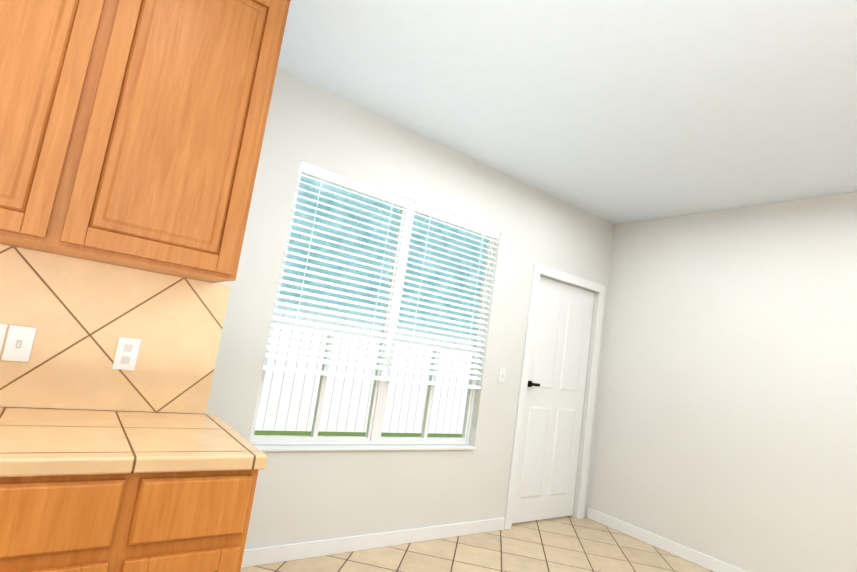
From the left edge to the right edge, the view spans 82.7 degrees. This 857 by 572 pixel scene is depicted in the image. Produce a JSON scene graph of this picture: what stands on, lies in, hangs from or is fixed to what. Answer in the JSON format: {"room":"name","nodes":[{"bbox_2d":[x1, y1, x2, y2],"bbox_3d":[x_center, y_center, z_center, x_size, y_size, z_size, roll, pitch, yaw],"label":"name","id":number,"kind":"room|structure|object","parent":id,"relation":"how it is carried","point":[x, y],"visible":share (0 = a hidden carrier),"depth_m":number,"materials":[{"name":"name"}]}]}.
{"room":"kitchen","nodes":[
{"label":"kitchen","id":0,"kind":"room"},
{"bbox_2d":[0,244,230,413],"bbox_3d":[-1.325,-0.056,1.693,1.185,2.750,0.120,13,-9,-36],"label":"wall","id":1,"kind":"structure","parent":0,"point":[227,283],"depth_m":1.79,"materials":[{"name":"paint"}]},
{"bbox_2d":[0,244,229,413],"bbox_3d":[-1.308,0.143,1.621,1.165,0.512,0.008,13,-9,-36],"label":"backsplash","id":2,"kind":"structure","parent":1,"relation":"attached to","point":[82,316],"depth_m":1.73,"materials":[{"name":"tile"}]},
{"bbox_2d":[0,324,7,353],"bbox_3d":[-1.423,0.168,1.525,0.140,0.115,0.007,13,-9,-36],"label":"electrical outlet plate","id":3,"kind":"object","parent":2,"relation":"attached to","point":[3,328],"visible":1,"depth_m":1.56,"materials":[{"name":"white plastic"}]},
{"bbox_2d":[1,325,36,361],"bbox_3d":[-1.334,0.189,1.587,0.070,0.115,0.014,13,-9,-36],"label":"switch plate","id":4,"kind":"object","parent":2,"relation":"attached to","point":[18,343],"visible":1,"depth_m":1.59,"materials":[{"name":"white plastic"}]},
{"bbox_2d":[112,337,140,370],"bbox_3d":[-1.095,0.247,1.767,0.070,0.115,0.007,13,-9,-36],"label":"electrical outlet plate","id":5,"kind":"object","parent":2,"relation":"attached to","point":[126,353],"visible":1,"depth_m":1.76,"materials":[{"name":"white plastic"}]},
{"bbox_2d":[0,0,290,282],"bbox_3d":[-1.093,-0.649,1.586,1.032,1.092,0.349,13,-9,-36],"label":"upper cabinet","id":6,"kind":"object","parent":1,"relation":"attached to","point":[132,132],"visible":1,"depth_m":1.51,"materials":[{"name":"brown wood"}]},
{"bbox_2d":[206,69,613,549],"bbox_3d":[0.173,0.408,3.598,3.580,2.750,0.120,13,-9,-36],"label":"wall","id":7,"kind":"structure","parent":0,"point":[303,496],"depth_m":3.21,"materials":[{"name":"paint"}]},
{"bbox_2d":[249,170,494,450],"bbox_3d":[-0.234,0.238,3.284,1.673,1.668,0.130,13,-9,-36],"label":"dining room window","id":8,"kind":"structure","parent":7,"relation":"in","point":[372,439],"depth_m":3.24,"materials":[{"name":"white plastic"}]},
{"bbox_2d":[263,161,499,388],"bbox_3d":[-0.193,0.022,3.298,1.661,1.228,0.050,13,-9,-36],"label":"window blinds","id":9,"kind":"object","parent":8,"relation":"attached to","point":[311,169],"visible":0.88,"depth_m":3.18,"materials":[{"name":"white plastic"}]},
{"bbox_2d":[241,517,504,567],"bbox_3d":[-0.401,1.610,3.059,2.499,0.090,0.013,13,-9,-36],"label":"baseboard","id":10,"kind":"structure","parent":7,"relation":"attached to","point":[277,553],"depth_m":3.04,"materials":[{"name":"white wood"}]},
{"bbox_2d":[498,368,505,382],"bbox_3d":[0.580,0.703,3.809,0.070,0.115,0.014,13,-9,-36],"label":"switch plate","id":11,"kind":"object","parent":7,"relation":"attached to","point":[502,374],"visible":1,"depth_m":3.81,"materials":[{"name":"white plastic"}]},
{"bbox_2d":[512,276,594,523],"bbox_3d":[1.106,0.979,4.240,0.852,2.034,0.100,13,-9,-36],"label":"door","id":12,"kind":"structure","parent":7,"relation":"in","point":[548,457],"depth_m":4.24,"materials":[{"name":"white wood"}]},
{"bbox_2d":[504,263,605,529],"bbox_3d":[1.135,0.945,4.213,1.010,2.125,0.018,13,-9,-36],"label":"door frame","id":13,"kind":"structure","parent":7,"relation":"attached to","point":[538,269],"depth_m":4.07,"materials":[{"name":"white wood"}]},
{"bbox_2d":[240,516,713,571],"bbox_3d":[0.535,1.412,-0.156,7.240,0.080,6.540,13,-9,-36],"label":"floor","id":14,"kind":"structure","parent":0,"point":[568,544],"depth_m":3.36,"materials":[{"name":"tile"}]},
{"bbox_2d":[0,470,258,571],"bbox_3d":[-1.000,0.915,1.444,0.652,0.872,0.629,13,-9,-36],"label":"base cabinet","id":15,"kind":"object","parent":14,"relation":"on","point":[195,521],"visible":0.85,"depth_m":1.25,"materials":[{"name":"brown wood"}]},
{"bbox_3d":[-2.118,0.647,0.620,0.925,0.872,0.629,13,-9,-36],"label":"base cabinet","id":16,"kind":"object","parent":14,"relation":"on","visible":0},
{"bbox_2d":[0,407,266,476],"bbox_3d":[-1.989,0.211,0.720,3.346,0.041,0.639,13,-9,-36],"label":"countertop","id":17,"kind":"structure","parent":16,"relation":"on","point":[44,442],"depth_m":1.37,"materials":[{"name":"tile"}]},
{"bbox_2d":[277,0,856,223],"bbox_3d":[0.936,-1.376,0.208,7.240,0.100,6.540,13,-9,-36],"label":"ceiling","id":18,"kind":"structure","parent":0,"point":[618,111],"depth_m":2.56,"materials":[{"name":"paint"}]},
{"bbox_2d":[586,192,856,571],"bbox_3d":[3.513,0.699,2.148,0.120,2.750,6.420,13,-9,-36],"label":"wall","id":19,"kind":"structure","parent":0,"point":[725,430],"depth_m":3.65,"materials":[{"name":"paint"}]},
{"bbox_2d":[587,508,747,571],"bbox_3d":[3.308,1.991,1.890,0.013,0.090,6.260,13,-9,-36],"label":"baseboard","id":20,"kind":"structure","parent":19,"relation":"attached to","point":[688,554],"depth_m":3.84,"materials":[{"name":"white wood"}]},
{"label":"outside","id":21,"kind":"structure","parent":0,"visible":0},
{"bbox_2d":[254,174,486,436],"bbox_3d":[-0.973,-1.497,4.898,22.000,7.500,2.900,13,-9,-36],"label":"window glass","id":22,"kind":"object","parent":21,"point":[355,385],"depth_m":6.70,"materials":[{"name":"clear glass"}]}
]}

